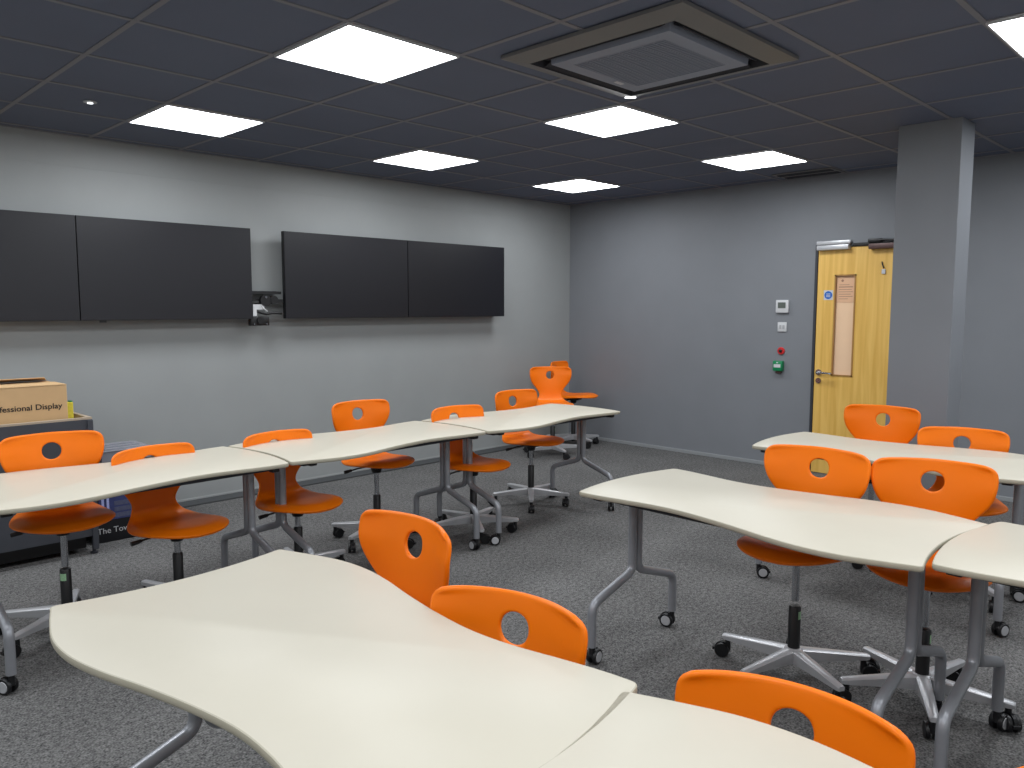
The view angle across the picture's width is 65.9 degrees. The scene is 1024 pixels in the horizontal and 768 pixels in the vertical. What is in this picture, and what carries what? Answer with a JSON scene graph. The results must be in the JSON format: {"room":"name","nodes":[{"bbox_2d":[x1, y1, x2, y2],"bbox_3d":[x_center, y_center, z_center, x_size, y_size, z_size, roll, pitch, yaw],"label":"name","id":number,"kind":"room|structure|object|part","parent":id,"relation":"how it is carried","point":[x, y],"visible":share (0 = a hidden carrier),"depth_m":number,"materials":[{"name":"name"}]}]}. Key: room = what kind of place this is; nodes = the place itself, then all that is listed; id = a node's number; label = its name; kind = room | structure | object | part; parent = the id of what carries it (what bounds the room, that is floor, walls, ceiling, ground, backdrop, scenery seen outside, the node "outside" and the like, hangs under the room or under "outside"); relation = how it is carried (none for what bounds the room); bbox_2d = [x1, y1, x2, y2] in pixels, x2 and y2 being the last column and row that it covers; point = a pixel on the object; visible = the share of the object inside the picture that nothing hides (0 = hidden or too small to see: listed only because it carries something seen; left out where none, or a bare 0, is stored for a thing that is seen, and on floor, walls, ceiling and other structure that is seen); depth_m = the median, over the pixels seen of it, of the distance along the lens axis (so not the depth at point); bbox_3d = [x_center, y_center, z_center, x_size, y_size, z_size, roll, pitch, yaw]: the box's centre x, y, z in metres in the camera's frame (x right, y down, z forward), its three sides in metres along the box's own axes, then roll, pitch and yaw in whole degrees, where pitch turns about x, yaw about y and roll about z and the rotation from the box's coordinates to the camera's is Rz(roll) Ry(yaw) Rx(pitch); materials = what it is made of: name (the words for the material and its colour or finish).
{"room":"classroom","nodes":[
{"label":"classroom","id":0,"kind":"room"},
{"bbox_2d":[0,126,569,500],"bbox_3d":[-2.807,-0.428,5.579,0.120,2.706,9.700,5,8,45],"label":"wall","id":1,"kind":"structure","parent":0,"point":[201,383],"depth_m":6.35,"materials":[{"name":"grey paint"}]},
{"bbox_2d":[248,291,282,325],"bbox_3d":[-1.955,-0.597,6.221,0.165,0.269,0.290,5,8,45],"label":"camera","id":2,"kind":"object","parent":1,"relation":"attached to","point":[264,300],"visible":0.98,"depth_m":6.15,"materials":[{"name":"black plastic"}]},
{"bbox_3d":[-1.923,-0.681,6.199,0.030,0.092,0.265,5,8,45],"label":"arm","id":3,"kind":"part","parent":2,"relation":"part of","materials":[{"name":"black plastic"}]},
{"bbox_2d":[0,158,568,223],"bbox_3d":[-2.727,-1.470,5.470,0.003,0.005,9.600,5,8,45],"label":"trim","id":4,"kind":"structure","parent":1,"relation":"attached to","point":[0,158],"depth_m":6.13,"materials":[{"name":"grey paint"}]},
{"bbox_2d":[177,444,524,507],"bbox_3d":[-2.730,0.908,5.692,0.012,0.025,9.586,5,8,45],"label":"baseboard","id":5,"kind":"structure","parent":1,"relation":"attached to","point":[224,493],"depth_m":6.75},
{"bbox_3d":[-2.870,-0.692,5.333,0.091,0.440,2.500,5,8,45],"label":"screen mount","id":6,"kind":"object","parent":1,"relation":"attached to","visible":0},
{"bbox_2d":[0,210,79,321],"bbox_3d":[-3.305,-0.722,4.781,0.054,0.688,1.218,5,8,45],"label":"wall screen","id":7,"kind":"object","parent":6,"relation":"attached to","point":[39,272],"visible":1,"depth_m":5.03,"materials":[{"name":"black glass"}]},
{"bbox_2d":[75,215,252,322],"bbox_3d":[-2.444,-0.798,5.646,0.054,0.702,1.216,5,8,45],"label":"wall screen","id":8,"kind":"object","parent":6,"relation":"attached to","point":[128,269],"visible":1,"depth_m":5.57,"materials":[{"name":"black glass"}]},
{"bbox_3d":[-1.038,-0.869,7.170,0.091,0.440,2.300,5,8,45],"label":"screen mount","id":9,"kind":"object","parent":1,"relation":"attached to","visible":0},
{"bbox_2d":[281,231,407,318],"bbox_3d":[-1.388,-0.907,6.704,0.054,0.688,1.220,5,8,45],"label":"wall screen","id":10,"kind":"object","parent":9,"relation":"attached to","point":[324,275],"visible":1,"depth_m":6.63,"materials":[{"name":"black glass"}]},
{"bbox_2d":[407,240,503,316],"bbox_3d":[-0.525,-0.990,7.569,0.054,0.688,1.216,5,8,45],"label":"wall screen","id":11,"kind":"object","parent":9,"relation":"attached to","point":[445,279],"visible":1,"depth_m":7.51,"materials":[{"name":"black glass"}]},
{"bbox_2d":[0,0,1023,204],"bbox_3d":[0.217,-1.451,2.536,8.500,0.120,9.800,5,8,45],"label":"ceiling","id":12,"kind":"structure","parent":0,"point":[460,26],"depth_m":4.16,"materials":[{"name":"tile"}]},
{"bbox_2d":[83,100,96,103],"bbox_3d":[-2.342,-1.562,4.384,0.072,0.010,0.072,5,8,45],"label":"recessed light","id":13,"kind":"object","parent":12,"relation":"in","point":[84,101],"visible":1,"depth_m":4.37,"materials":[{"name":"metal"}]},
{"bbox_2d":[128,104,264,136],"bbox_3d":[-1.934,-1.605,4.836,0.592,0.009,0.592,5,8,45],"label":"recessed light","id":14,"kind":"object","parent":12,"relation":"in","point":[167,116],"visible":1,"depth_m":4.82,"materials":[{"name":"white plastic"}]},
{"bbox_2d":[274,22,459,83],"bbox_3d":[-0.656,-1.482,3.574,0.592,0.009,0.592,5,8,45],"label":"recessed light","id":15,"kind":"object","parent":12,"relation":"in","point":[349,49],"visible":1,"depth_m":3.54,"materials":[{"name":"white plastic"}]},
{"bbox_2d":[372,149,479,170],"bbox_3d":[-0.666,-1.727,6.108,0.592,0.009,0.592,5,8,45],"label":"recessed light","id":16,"kind":"object","parent":12,"relation":"in","point":[420,159],"visible":1,"depth_m":6.10,"materials":[{"name":"white plastic"}]},
{"bbox_2d":[0,0,1023,205],"bbox_3d":[0.217,-1.389,2.542,8.300,0.007,9.600,5,8,45],"label":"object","id":17,"kind":"structure","parent":12,"relation":"attached to","point":[131,21],"depth_m":4.33,"materials":[{"name":"grey metal"}]},
{"bbox_2d":[532,178,620,192],"bbox_3d":[0.602,-1.850,7.379,0.592,0.009,0.592,5,8,45],"label":"recessed light","id":18,"kind":"object","parent":12,"relation":"in","point":[574,185],"visible":1,"depth_m":7.34,"materials":[{"name":"white plastic"}]},
{"bbox_2d":[543,104,679,137],"bbox_3d":[0.612,-1.605,4.846,0.592,0.009,0.592,5,8,45],"label":"recessed light","id":19,"kind":"object","parent":12,"relation":"in","point":[620,119],"visible":1,"depth_m":4.82,"materials":[{"name":"white plastic"}]},
{"bbox_2d":[501,0,798,98],"bbox_3d":[0.625,-1.466,3.582,0.956,0.042,0.956,5,8,45],"label":"air conditioner","id":20,"kind":"object","parent":12,"relation":"attached to","point":[676,43],"visible":1,"depth_m":3.44,"materials":[{"name":"plastic"}]},
{"bbox_2d":[575,39,724,85],"bbox_3d":[0.625,-1.454,3.583,0.490,0.015,0.490,5,8,45],"label":"grille","id":21,"kind":"object","parent":20,"relation":"attached to","point":[658,60],"depth_m":3.56,"materials":[{"name":"grey plastic"}]},
{"bbox_3d":[0.625,-1.466,3.582,0.636,0.038,0.636,5,8,45],"label":"panel","id":22,"kind":"part","parent":20,"relation":"part of","materials":[{"name":"grey plastic"}]},
{"bbox_2d":[701,150,808,170],"bbox_3d":[1.880,-1.727,6.117,0.592,0.009,0.592,5,8,45],"label":"recessed light","id":23,"kind":"object","parent":12,"relation":"in","point":[769,158],"visible":1,"depth_m":6.09,"materials":[{"name":"white plastic"}]},
{"bbox_2d":[771,167,845,179],"bbox_3d":[2.514,-1.782,6.697,0.520,0.016,0.300,5,8,45],"label":"ceiling vent","id":24,"kind":"object","parent":12,"relation":"in","point":[823,171],"visible":1,"depth_m":6.67,"materials":[{"name":"plastic"}]},
{"bbox_2d":[986,14,1023,57],"bbox_3d":[2.315,-1.441,3.163,0.592,0.009,0.592,5,8,45],"label":"recessed light","id":25,"kind":"object","parent":12,"relation":"in","point":[1010,30],"visible":1,"depth_m":3.23,"materials":[{"name":"white plastic"}]},
{"bbox_2d":[0,439,1023,767],"bbox_3d":[0.216,1.252,2.798,8.500,0.100,9.800,5,8,45],"label":"floor","id":26,"kind":"structure","parent":0,"point":[59,714],"depth_m":3.96,"materials":[{"name":"grey carpet"}]},
{"bbox_2d":[0,412,99,564],"bbox_3d":[-3.107,0.631,4.411,0.516,0.822,1.302,5,8,45],"label":"storage cabinet","id":27,"kind":"object","parent":26,"relation":"on","point":[25,546],"visible":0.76,"depth_m":4.51,"materials":[{"name":"black plastic"}]},
{"bbox_2d":[0,377,67,424],"bbox_3d":[-3.141,0.207,4.360,0.402,0.432,1.140,5,8,45],"label":"cardboard box","id":28,"kind":"object","parent":27,"relation":"in","point":[34,400],"visible":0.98,"depth_m":4.50,"materials":[{"name":"brown cardboard"}]},
{"bbox_2d":[67,400,73,418],"bbox_3d":[-2.673,0.243,4.753,0.040,0.286,0.058,5,8,45],"label":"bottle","id":29,"kind":"object","parent":27,"relation":"in","point":[69,403],"visible":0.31,"depth_m":4.74,"materials":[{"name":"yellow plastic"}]},
{"bbox_3d":[-2.483,0.598,4.683,0.016,0.778,0.030,5,8,45],"label":"corner post","id":30,"kind":"part","parent":27,"relation":"part of","materials":[{"name":"grey metal"}]},
{"bbox_2d":[0,430,115,657],"bbox_3d":[-2.019,0.679,3.589,0.616,0.883,0.609,-4,7,-38],"label":"swivel chair","id":31,"kind":"object","parent":26,"relation":"on","point":[80,447],"visible":0.69,"depth_m":3.57,"materials":[{"name":"orange plastic"}]},
{"bbox_3d":[-2.140,0.656,3.516,0.162,0.039,0.022,-3,6,-26],"label":"height lever","id":32,"kind":"part","parent":31,"relation":"part of","materials":[{"name":"black plastic"}]},
{"bbox_2d":[86,455,153,543],"bbox_3d":[-2.535,0.719,5.178,0.364,0.500,0.500,5,8,45],"label":"carton","id":33,"kind":"object","parent":26,"relation":"on","point":[115,529],"visible":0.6,"depth_m":4.98,"materials":[{"name":"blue cardboard"}]},
{"bbox_2d":[98,495,131,518],"bbox_3d":[-2.454,0.731,5.006,0.002,0.230,0.310,5,8,45],"label":"picture","id":34,"kind":"object","parent":33,"relation":"attached to","point":[120,505],"depth_m":4.98},
{"bbox_2d":[100,440,150,462],"bbox_3d":[-2.558,0.433,5.131,0.316,0.075,0.316,5,8,45],"label":"plastic tray","id":35,"kind":"object","parent":33,"relation":"on","point":[110,449],"visible":0.38,"depth_m":5.07,"materials":[{"name":"grey plastic"}]},
{"bbox_2d":[100,451,150,462],"bbox_3d":[-2.558,0.441,5.131,0.300,0.060,0.300,5,8,45],"label":"tray","id":36,"kind":"object","parent":35,"relation":"on","point":[107,456],"depth_m":4.95,"materials":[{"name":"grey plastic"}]},
{"bbox_3d":[-2.558,0.403,5.128,0.316,0.014,0.316,5,8,45],"label":"lid","id":37,"kind":"part","parent":35,"relation":"part of","materials":[{"name":"grey plastic"}]},
{"bbox_2d":[0,446,288,695],"bbox_3d":[-1.729,0.760,3.564,0.777,0.730,1.342,5,8,43],"label":"table","id":38,"kind":"object","parent":26,"relation":"on","point":[57,487],"visible":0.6,"depth_m":3.47,"materials":[{"name":"white laminate"}]},
{"bbox_3d":[-1.998,0.793,3.062,0.300,0.606,0.037,5,8,43],"label":"leg","id":39,"kind":"part","parent":38,"relation":"part of","materials":[{"name":"silver metal"}]},
{"bbox_3d":[-1.545,0.443,3.385,0.024,0.024,1.088,5,8,43],"label":"rail","id":40,"kind":"part","parent":38,"relation":"part of","materials":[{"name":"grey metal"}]},
{"bbox_3d":[-1.434,0.694,4.091,0.300,0.606,0.037,5,8,43],"label":"leg","id":41,"kind":"part","parent":38,"relation":"part of","materials":[{"name":"silver metal"}]},
{"bbox_3d":[-1.214,0.714,3.884,0.300,0.606,0.037,5,8,43],"label":"leg","id":42,"kind":"part","parent":38,"relation":"part of","materials":[{"name":"silver metal"}]},
{"bbox_2d":[111,442,228,587],"bbox_3d":[-1.615,0.707,3.802,0.582,0.786,0.599,4,7,36],"label":"swivel chair","id":43,"kind":"object","parent":26,"relation":"on","point":[156,514],"visible":0.63,"depth_m":3.81,"materials":[{"name":"orange plastic"}]},
{"bbox_3d":[-1.715,0.733,3.728,0.162,0.039,0.022,-5,7,-42],"label":"height lever","id":44,"kind":"part","parent":43,"relation":"part of","materials":[{"name":"black plastic"}]},
{"bbox_2d":[243,429,345,560],"bbox_3d":[-1.137,0.664,4.267,0.580,0.788,0.553,5,7,42],"label":"swivel chair","id":45,"kind":"object","parent":26,"relation":"on","point":[300,501],"visible":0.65,"depth_m":4.27,"materials":[{"name":"orange plastic"}]},
{"bbox_3d":[-1.264,0.689,4.191,0.162,0.039,0.022,-4,7,-36],"label":"height lever","id":46,"kind":"part","parent":45,"relation":"part of","materials":[{"name":"black plastic"}]},
{"bbox_2d":[49,550,636,767],"bbox_3d":[-0.434,0.935,1.768,1.342,0.730,0.777,5,8,42],"label":"table","id":47,"kind":"object","parent":26,"relation":"on","point":[308,660],"visible":0.98,"depth_m":1.61,"materials":[{"name":"laminate"}]},
{"bbox_3d":[-0.941,0.893,2.027,0.037,0.606,0.300,5,8,42],"label":"leg","id":48,"kind":"part","parent":47,"relation":"part of","materials":[{"name":"silver metal"}]},
{"bbox_3d":[-0.736,0.872,2.249,0.037,0.606,0.300,5,8,42],"label":"leg","id":49,"kind":"part","parent":47,"relation":"part of","materials":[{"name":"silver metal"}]},
{"bbox_2d":[229,421,485,558],"bbox_3d":[-0.824,0.668,4.518,0.777,0.730,1.342,5,8,43],"label":"table","id":50,"kind":"object","parent":26,"relation":"on","point":[350,444],"visible":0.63,"depth_m":4.36,"materials":[{"name":"white laminate"}]},
{"bbox_3d":[-1.313,0.681,4.223,0.300,0.606,0.037,5,8,43],"label":"leg","id":51,"kind":"part","parent":50,"relation":"part of","materials":[{"name":"silver metal"}]},
{"bbox_3d":[-1.094,0.701,4.016,0.300,0.606,0.037,5,8,43],"label":"leg","id":52,"kind":"part","parent":50,"relation":"part of","materials":[{"name":"silver metal"}]},
{"bbox_3d":[-0.641,0.351,4.338,0.024,0.024,1.088,5,8,43],"label":"rail","id":53,"kind":"part","parent":50,"relation":"part of","materials":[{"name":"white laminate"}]},
{"bbox_3d":[-0.529,0.602,5.044,0.300,0.606,0.037,5,8,43],"label":"leg","id":54,"kind":"part","parent":50,"relation":"part of","materials":[{"name":"silver metal"}]},
{"bbox_3d":[-0.309,0.622,4.836,0.300,0.606,0.037,5,8,43],"label":"leg","id":55,"kind":"part","parent":50,"relation":"part of","materials":[{"name":"silver metal"}]},
{"bbox_2d":[331,399,415,552],"bbox_3d":[-0.830,0.553,4.974,0.626,0.868,0.621,-5,8,-42],"label":"swivel chair","id":56,"kind":"object","parent":26,"relation":"on","point":[376,412],"visible":0.75,"depth_m":5.00,"materials":[{"name":"orange plastic"}]},
{"bbox_3d":[-0.969,0.535,4.926,0.162,0.039,0.022,-3,6,-31],"label":"height lever","id":57,"kind":"part","parent":56,"relation":"part of","materials":[{"name":"black plastic"}]},
{"bbox_2d":[358,509,451,607],"bbox_3d":[-0.416,0.832,2.253,0.569,0.838,0.570,5,8,44],"label":"swivel chair","id":58,"kind":"object","parent":26,"relation":"on","point":[383,534],"visible":0.31,"depth_m":2.40,"materials":[{"name":"orange plastic"}]},
{"bbox_2d":[431,405,518,543],"bbox_3d":[-0.241,0.567,5.138,0.567,0.814,0.560,-1,6,-6],"label":"swivel chair","id":59,"kind":"object","parent":26,"relation":"on","point":[480,463],"visible":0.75,"depth_m":5.15,"materials":[{"name":"orange plastic"}]},
{"bbox_2d":[430,585,587,664],"bbox_3d":[-0.093,0.908,1.730,0.581,0.788,0.591,3,6,31],"label":"swivel chair","id":60,"kind":"object","parent":26,"relation":"on","point":[555,631],"visible":0.27,"depth_m":1.88,"materials":[{"name":"orange plastic"}]},
{"bbox_2d":[422,403,619,545],"bbox_3d":[0.102,0.578,5.458,0.777,0.730,1.342,5,8,44],"label":"table","id":61,"kind":"object","parent":26,"relation":"on","point":[501,422],"visible":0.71,"depth_m":5.29,"materials":[{"name":"white laminate"}]},
{"bbox_3d":[-0.392,0.589,5.172,0.300,0.606,0.037,5,8,44],"label":"leg","id":62,"kind":"part","parent":61,"relation":"part of","materials":[{"name":"silver metal"}]},
{"bbox_3d":[-0.176,0.610,4.961,0.300,0.606,0.037,5,8,44],"label":"leg","id":63,"kind":"part","parent":61,"relation":"part of","materials":[{"name":"silver metal"}]},
{"bbox_3d":[0.407,0.512,5.979,0.300,0.606,0.037,5,8,44],"label":"leg","id":64,"kind":"part","parent":61,"relation":"part of","materials":[{"name":"silver metal"}]},
{"bbox_3d":[0.283,0.260,5.275,0.024,0.024,1.088,5,8,44],"label":"rail","id":65,"kind":"part","parent":61,"relation":"part of","materials":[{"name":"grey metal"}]},
{"bbox_3d":[0.623,0.532,5.768,0.300,0.606,0.037,5,8,44],"label":"leg","id":66,"kind":"part","parent":61,"relation":"part of","materials":[{"name":"silver metal"}]},
{"bbox_2d":[487,389,568,512],"bbox_3d":[0.158,0.480,5.900,0.566,0.841,0.615,2,6,23],"label":"swivel chair","id":67,"kind":"object","parent":26,"relation":"on","point":[525,398],"visible":0.81,"depth_m":5.91,"materials":[{"name":"orange plastic"}]},
{"bbox_3d":[0.027,0.474,5.869,0.162,0.039,0.022,-3,6,-29],"label":"height lever","id":68,"kind":"part","parent":67,"relation":"part of","materials":[{"name":"black plastic"}]},
{"bbox_2d":[523,366,576,459],"bbox_3d":[0.435,0.276,7.837,0.618,0.869,0.587,0,6,-5],"label":"swivel chair","id":69,"kind":"object","parent":26,"relation":"on","point":[549,390],"visible":0.72,"depth_m":8.00,"materials":[{"name":"orange plastic"}]},
{"bbox_2d":[546,361,598,448],"bbox_3d":[0.627,0.211,8.404,0.574,0.889,0.592,3,6,29],"label":"swivel chair","id":70,"kind":"object","parent":26,"relation":"on","point":[573,397],"visible":0.58,"depth_m":8.41,"materials":[{"name":"orange plastic"}]},
{"bbox_2d":[540,692,872,767],"bbox_3d":[0.504,1.021,0.881,1.342,0.730,0.777,5,7,41],"label":"table","id":71,"kind":"object","parent":26,"relation":"on","point":[643,731],"visible":0.94,"depth_m":1.34,"materials":[{"name":"white laminate"}]},
{"bbox_2d":[579,469,987,719],"bbox_3d":[0.939,0.817,2.992,0.777,0.730,1.342,-5,8,-43],"label":"table","id":72,"kind":"object","parent":26,"relation":"on","point":[853,530],"visible":0.84,"depth_m":2.80,"materials":[{"name":"white laminate"}]},
{"bbox_3d":[0.423,0.770,3.309,0.300,0.606,0.037,-5,8,-43],"label":"leg","id":73,"kind":"part","parent":72,"relation":"part of","materials":[{"name":"silver metal"}]},
{"bbox_3d":[0.642,0.750,3.517,0.300,0.606,0.037,-5,8,-43],"label":"leg","id":74,"kind":"part","parent":72,"relation":"part of","materials":[{"name":"silver metal"}]},
{"bbox_3d":[0.756,0.499,2.811,0.024,0.024,1.088,-5,8,-43],"label":"rail","id":75,"kind":"part","parent":72,"relation":"part of","materials":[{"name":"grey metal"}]},
{"bbox_3d":[1.209,0.850,2.490,0.300,0.606,0.037,-5,8,-43],"label":"leg","id":76,"kind":"part","parent":72,"relation":"part of","materials":[{"name":"silver metal"}]},
{"bbox_3d":[1.428,0.830,2.698,0.300,0.606,0.037,-5,8,-43],"label":"leg","id":77,"kind":"part","parent":72,"relation":"part of","materials":[{"name":"silver metal"}]},
{"bbox_2d":[675,670,915,767],"bbox_3d":[0.376,0.959,1.338,0.627,0.762,0.572,4,7,36],"label":"swivel chair","id":78,"kind":"object","parent":26,"relation":"on","point":[844,726],"visible":0.59,"depth_m":1.46,"materials":[{"name":"orange plastic"}]},
{"bbox_2d":[712,444,880,698],"bbox_3d":[1.083,0.720,3.122,0.621,0.898,0.620,5,7,41],"label":"swivel chair","id":79,"kind":"object","parent":26,"relation":"on","point":[787,466],"visible":0.54,"depth_m":3.13,"materials":[{"name":"orange plastic"}]},
{"bbox_2d":[844,404,920,568],"bbox_3d":[2.095,0.583,4.622,0.569,0.878,0.552,4,7,38],"label":"swivel chair","id":80,"kind":"object","parent":26,"relation":"on","point":[903,426],"visible":0.3,"depth_m":4.75,"materials":[{"name":"orange plastic"}]},
{"bbox_2d":[752,432,1023,637],"bbox_3d":[1.967,0.712,4.083,1.342,0.730,0.777,5,8,44],"label":"table","id":81,"kind":"object","parent":26,"relation":"on","point":[1009,467],"visible":0.56,"depth_m":3.98,"materials":[{"name":"white laminate"}]},
{"bbox_3d":[2.260,0.743,3.593,0.037,0.606,0.300,5,8,44],"label":"leg","id":82,"kind":"part","parent":81,"relation":"part of","materials":[{"name":"silver metal"}]},
{"bbox_3d":[2.469,0.723,3.811,0.037,0.606,0.300,5,8,44],"label":"leg","id":83,"kind":"part","parent":81,"relation":"part of","materials":[{"name":"silver metal"}]},
{"bbox_2d":[832,457,1021,739],"bbox_3d":[1.522,0.749,2.878,0.604,0.884,0.563,3,6,29],"label":"swivel chair","id":84,"kind":"object","parent":26,"relation":"on","point":[969,490],"visible":0.52,"depth_m":2.95,"materials":[{"name":"orange plastic"}]},
{"bbox_2d":[917,426,1016,612],"bbox_3d":[2.304,0.666,4.035,0.565,0.831,0.595,-1,6,-15],"label":"swivel chair","id":85,"kind":"object","parent":26,"relation":"on","point":[981,439],"visible":0.3,"depth_m":4.19,"materials":[{"name":"orange plastic"}]},
{"bbox_2d":[932,522,1023,767],"bbox_3d":[1.884,0.904,2.095,0.777,0.730,1.342,-5,8,-43],"label":"table","id":86,"kind":"object","parent":26,"relation":"on","point":[994,552],"visible":0.99,"depth_m":2.45,"materials":[{"name":"white laminate"}]},
{"bbox_3d":[1.369,0.857,2.412,0.300,0.606,0.037,-5,8,-43],"label":"leg","id":87,"kind":"part","parent":86,"relation":"part of","materials":[{"name":"silver metal"}]},
{"bbox_3d":[1.588,0.837,2.620,0.300,0.606,0.037,-5,8,-43],"label":"leg","id":88,"kind":"part","parent":86,"relation":"part of","materials":[{"name":"silver metal"}]},
{"bbox_3d":[1.702,0.586,1.915,0.024,0.024,1.088,-5,8,-43],"label":"rail","id":89,"kind":"part","parent":86,"relation":"part of","materials":[{"name":"grey metal"}]},
{"bbox_2d":[569,152,1023,497],"bbox_3d":[3.633,-0.475,6.103,8.520,2.706,0.120,5,8,45],"label":"wall","id":90,"kind":"structure","parent":0,"point":[674,319],"depth_m":7.50,"materials":[{"name":"paint"}]},
{"bbox_2d":[773,360,783,373],"bbox_3d":[2.431,-0.154,7.210,0.090,0.116,0.052,5,8,45],"label":"emergency door release","id":91,"kind":"object","parent":90,"relation":"attached to","point":[778,366],"visible":1,"depth_m":7.19,"materials":[{"name":"green plastic"}]},
{"bbox_2d":[777,347,784,354],"bbox_3d":[2.448,-0.301,7.196,0.068,0.068,0.029,5,8,45],"label":"button","id":92,"kind":"object","parent":90,"relation":"attached to","point":[781,350],"visible":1,"depth_m":7.19,"materials":[{"name":"red plastic"}]},
{"bbox_2d":[776,300,788,312],"bbox_3d":[2.451,-0.703,7.155,0.120,0.116,0.028,5,8,45],"label":"thermostat","id":93,"kind":"object","parent":90,"relation":"attached to","point":[782,306],"visible":1,"depth_m":7.14,"materials":[{"name":"white plastic"}]},
{"bbox_2d":[778,322,786,331],"bbox_3d":[2.455,-0.519,7.178,0.086,0.086,0.015,5,8,45],"label":"light switch","id":94,"kind":"object","parent":90,"relation":"attached to","point":[782,326],"visible":1,"depth_m":7.17,"materials":[{"name":"white plastic"}]},
{"bbox_2d":[568,433,1012,501],"bbox_3d":[3.593,0.859,6.177,8.300,0.035,0.014,5,8,45],"label":"baseboard","id":95,"kind":"structure","parent":90,"relation":"attached to","point":[1001,498],"depth_m":7.91,"materials":[{"name":"grey paint"}]},
{"bbox_2d":[809,243,892,473],"bbox_3d":[3.019,-0.182,6.684,0.968,2.010,0.164,5,8,45],"label":"door","id":96,"kind":"structure","parent":90,"relation":"in","point":[850,341],"depth_m":6.78,"materials":[{"name":"yellow wood"}]},
{"bbox_3d":[2.725,-0.099,6.916,0.158,0.052,0.067,5,8,45],"label":"handle","id":97,"kind":"part","parent":96,"relation":"part of","materials":[{"name":"silver metal"}]},
{"bbox_2d":[824,290,832,299],"bbox_3d":[2.751,-0.773,6.868,0.080,0.084,0.005,5,8,45],"label":"door sign","id":98,"kind":"object","parent":96,"relation":"attached to","point":[828,294],"visible":1,"depth_m":6.87,"materials":[{"name":"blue plastic"}]},
{"bbox_2d":[817,240,851,250],"bbox_3d":[2.764,-1.190,6.779,0.290,0.078,0.057,5,8,45],"label":"door closer","id":99,"kind":"object","parent":96,"relation":"attached to","point":[843,244],"depth_m":6.75,"materials":[{"name":"metal"}]},
{"bbox_3d":[2.762,-1.213,6.775,0.290,0.032,0.032,5,8,45],"label":"slide rail","id":100,"kind":"part","parent":99,"relation":"part of","materials":[{"name":"metal"}]},
{"bbox_2d":[836,276,854,302],"bbox_3d":[2.865,-0.812,6.777,0.156,0.225,0.003,5,8,45],"label":"notice","id":101,"kind":"object","parent":96,"relation":"attached to","point":[845,284],"visible":1,"depth_m":6.78,"materials":[{"name":"paper"}]},
{"bbox_2d":[852,241,893,244],"bbox_3d":[3.000,-1.171,6.557,0.350,0.018,0.012,5,8,45],"label":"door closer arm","id":102,"kind":"object","parent":96,"relation":"attached to","point":[862,243],"visible":0.64,"depth_m":6.58,"materials":[{"name":"black plastic"}]},
{"bbox_2d":[868,238,893,248],"bbox_3d":[3.085,-1.153,6.458,0.330,0.087,0.062,5,8,45],"label":"door closer","id":103,"kind":"object","parent":96,"relation":"attached to","point":[891,244],"visible":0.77,"depth_m":6.48,"materials":[{"name":"brown metal"}]},
{"bbox_3d":[3.080,-1.178,6.451,0.330,0.036,0.046,5,8,45],"label":"arm","id":104,"kind":"part","parent":103,"relation":"part of","materials":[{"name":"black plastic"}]},
{"bbox_2d":[885,117,974,489],"bbox_3d":[2.663,-0.326,5.075,0.365,2.606,0.260,5,8,45],"label":"wall column","id":105,"kind":"structure","parent":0,"point":[935,162],"depth_m":4.93,"materials":[{"name":"paint"}]}
]}

